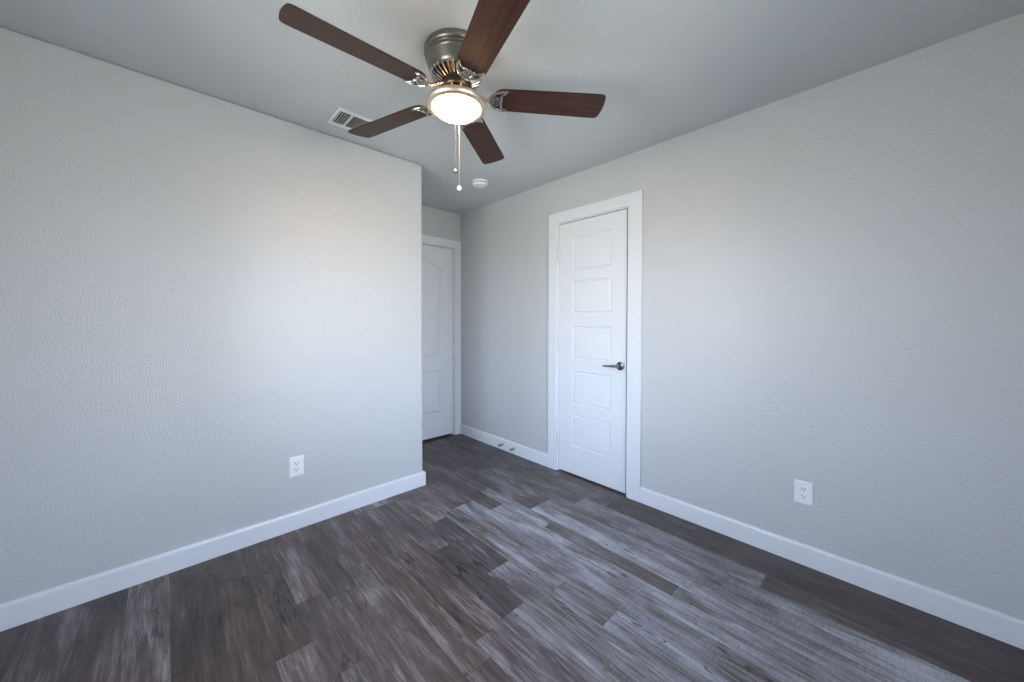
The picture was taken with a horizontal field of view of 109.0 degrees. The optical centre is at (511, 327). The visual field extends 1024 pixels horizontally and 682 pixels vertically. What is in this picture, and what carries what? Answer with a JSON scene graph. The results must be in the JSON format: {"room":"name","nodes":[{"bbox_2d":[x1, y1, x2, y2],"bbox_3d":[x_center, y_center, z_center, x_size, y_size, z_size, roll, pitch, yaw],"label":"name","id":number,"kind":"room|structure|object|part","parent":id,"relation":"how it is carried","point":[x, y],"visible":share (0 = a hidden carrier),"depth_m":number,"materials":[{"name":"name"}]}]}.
{"room":"empty bedroom","nodes":[
{"label":"empty bedroom","id":0,"kind":"room"},
{"bbox_2d":[0,27,421,603],"bbox_3d":[-1.891,-0.010,2.477,2.182,2.440,1.222,-1,1,-43],"label":"wall","id":1,"kind":"structure","parent":0,"point":[201,294],"depth_m":1.84,"materials":[{"name":"paint"}]},
{"bbox_2d":[0,471,425,631],"bbox_3d":[-1.405,1.163,2.110,2.036,0.106,0.014,-1,1,-43],"label":"baseboard","id":2,"kind":"structure","parent":1,"relation":"attached to","point":[23,610],"depth_m":1.84,"materials":[{"name":"white paint"}]},
{"bbox_2d":[289,455,303,477],"bbox_3d":[-1.300,0.836,2.206,0.078,0.118,0.009,-1,1,-43],"label":"power outlet","id":3,"kind":"object","parent":1,"relation":"attached to","point":[296,464],"visible":1,"depth_m":2.20,"materials":[{"name":"white plastic"}]},
{"bbox_2d":[422,205,459,240],"bbox_3d":[-1.045,-0.035,3.873,0.969,2.440,0.340,-1,1,-43],"label":"wall","id":4,"kind":"structure","parent":0,"point":[438,223],"depth_m":3.89,"materials":[{"name":"paint"}]},
{"bbox_2d":[422,235,460,439],"bbox_3d":[-0.944,0.118,3.774,0.958,2.138,0.166,-1,1,-43],"label":"door","id":5,"kind":"structure","parent":4,"relation":"in","point":[441,258],"depth_m":3.92,"materials":[{"name":"white paint"}]},
{"bbox_2d":[0,434,1023,681],"bbox_3d":[-0.149,1.231,1.516,3.280,0.001,4.950,-1,1,-43],"label":"floor","id":6,"kind":"structure","parent":0,"point":[504,566],"depth_m":1.57,"materials":[{"name":"grey wood"}]},
{"bbox_2d":[0,0,1023,214],"bbox_3d":[-0.321,-1.274,1.757,3.500,0.120,4.390,-1,1,-43],"label":"ceiling","id":7,"kind":"structure","parent":0,"point":[665,70],"depth_m":1.62,"materials":[{"name":"paint"}]},
{"bbox_2d":[327,107,373,129],"bbox_3d":[-0.945,-1.219,2.165,0.217,0.009,0.206,-1,1,-43],"label":"ceiling vent","id":8,"kind":"object","parent":7,"relation":"in","point":[343,118],"visible":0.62,"depth_m":2.14,"materials":[{"name":"white plastic"}]},
{"bbox_2d":[279,0,605,190],"bbox_3d":[-0.281,-0.925,1.584,1.240,0.572,1.288,-1,1,-43],"label":"ceiling fan","id":9,"kind":"object","parent":7,"relation":"hanging from","point":[458,60],"visible":1,"depth_m":1.51,"materials":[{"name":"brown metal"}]},
{"bbox_3d":[-0.554,-1.013,1.331,0.500,0.006,0.138,-1,13,-42],"label":"blade","id":10,"kind":"part","parent":9,"relation":"part of","materials":[{"name":"brown wood"}]},
{"bbox_3d":[-0.607,-1.022,1.819,0.500,0.006,0.138,1,12,30],"label":"blade","id":11,"kind":"part","parent":9,"relation":"part of","materials":[{"name":"brown wood"}]},
{"bbox_3d":[-0.318,-1.032,1.544,0.101,0.062,0.017,-1,1,-42],"label":"blade arm","id":12,"kind":"part","parent":9,"relation":"part of","materials":[{"name":"silver metal"}]},
{"bbox_2d":[430,58,482,90],"bbox_3d":[-0.244,-1.092,1.610,0.232,0.036,0.230,-1,1,-43],"label":"vent","id":13,"kind":"object","parent":9,"relation":"attached to","point":[440,68],"depth_m":1.54,"materials":[{"name":"silver metal"}]},
{"bbox_3d":[-0.245,-0.951,1.613,0.206,0.050,0.206,-1,1,-43],"label":"lamp shade","id":14,"kind":"part","parent":9,"relation":"part of","materials":[{"name":"white glass"}]},
{"bbox_3d":[-0.159,-1.025,2.021,0.138,0.006,0.500,-11,-1,12],"label":"blade","id":15,"kind":"part","parent":9,"relation":"part of","materials":[{"name":"brown wood"}]},
{"bbox_3d":[-0.073,-1.010,1.231,0.139,0.006,0.499,12,-4,-24],"label":"blade","id":16,"kind":"part","parent":9,"relation":"part of","materials":[{"name":"brown wood"}]},
{"bbox_3d":[0.171,-1.018,1.657,0.500,0.006,0.138,0,-10,-6],"label":"blade","id":17,"kind":"part","parent":9,"relation":"part of","materials":[{"name":"brown wood"}]},
{"bbox_2d":[472,179,487,188],"bbox_3d":[-0.271,-1.218,3.097,0.136,0.043,0.136,-1,1,-43],"label":"smoke detector","id":18,"kind":"object","parent":7,"relation":"attached to","point":[477,183],"visible":1,"depth_m":3.06,"materials":[{"name":"white plastic"}]},
{"bbox_2d":[460,13,1023,619],"bbox_3d":[0.816,-0.013,2.861,0.340,2.440,4.390,-1,1,-43],"label":"wall","id":19,"kind":"structure","parent":0,"point":[833,299],"depth_m":1.79,"materials":[{"name":"paint"}]},
{"bbox_2d":[460,424,547,466],"bbox_3d":[-0.128,1.138,3.620,0.014,0.106,1.287,-1,1,-43],"label":"baseboard","id":20,"kind":"structure","parent":19,"relation":"attached to","point":[528,453],"depth_m":3.53,"materials":[{"name":"white paint"}]},
{"bbox_2d":[548,190,642,501],"bbox_3d":[0.630,0.127,2.850,0.168,2.158,0.842,-1,1,-43],"label":"door","id":21,"kind":"structure","parent":19,"relation":"in","point":[596,249],"depth_m":2.80,"materials":[{"name":"white paint"}]},
{"bbox_3d":[0.710,0.278,2.664,0.024,0.022,0.126,-1,1,-43],"label":"lever","id":22,"kind":"part","parent":21,"relation":"part of","materials":[{"name":"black metal"}]},
{"bbox_2d":[794,479,813,506],"bbox_3d":[1.509,0.853,1.891,0.009,0.118,0.078,-1,1,-43],"label":"power outlet","id":23,"kind":"object","parent":19,"relation":"attached to","point":[803,491],"visible":1,"depth_m":1.89,"materials":[{"name":"white plastic"}]},
{"bbox_2d":[799,486,807,491],"bbox_3d":[1.507,0.834,1.889,0.003,0.025,0.034,-1,1,-43],"label":"receptacle","id":24,"kind":"object","parent":23,"relation":"attached to","point":[801,488],"depth_m":1.89,"materials":[{"name":"white plastic"}]},
{"bbox_2d":[799,494,807,499],"bbox_3d":[1.507,0.873,1.889,0.003,0.025,0.034,-1,1,-43],"label":"receptacle","id":25,"kind":"object","parent":23,"relation":"attached to","point":[801,496],"depth_m":1.89,"materials":[{"name":"white plastic"}]},
{"bbox_2d":[640,487,1023,649],"bbox_3d":[1.490,1.172,1.913,0.014,0.106,1.732,-1,1,-43],"label":"baseboard","id":26,"kind":"structure","parent":19,"relation":"attached to","point":[997,625],"depth_m":1.74,"materials":[{"name":"white paint"}]}
]}

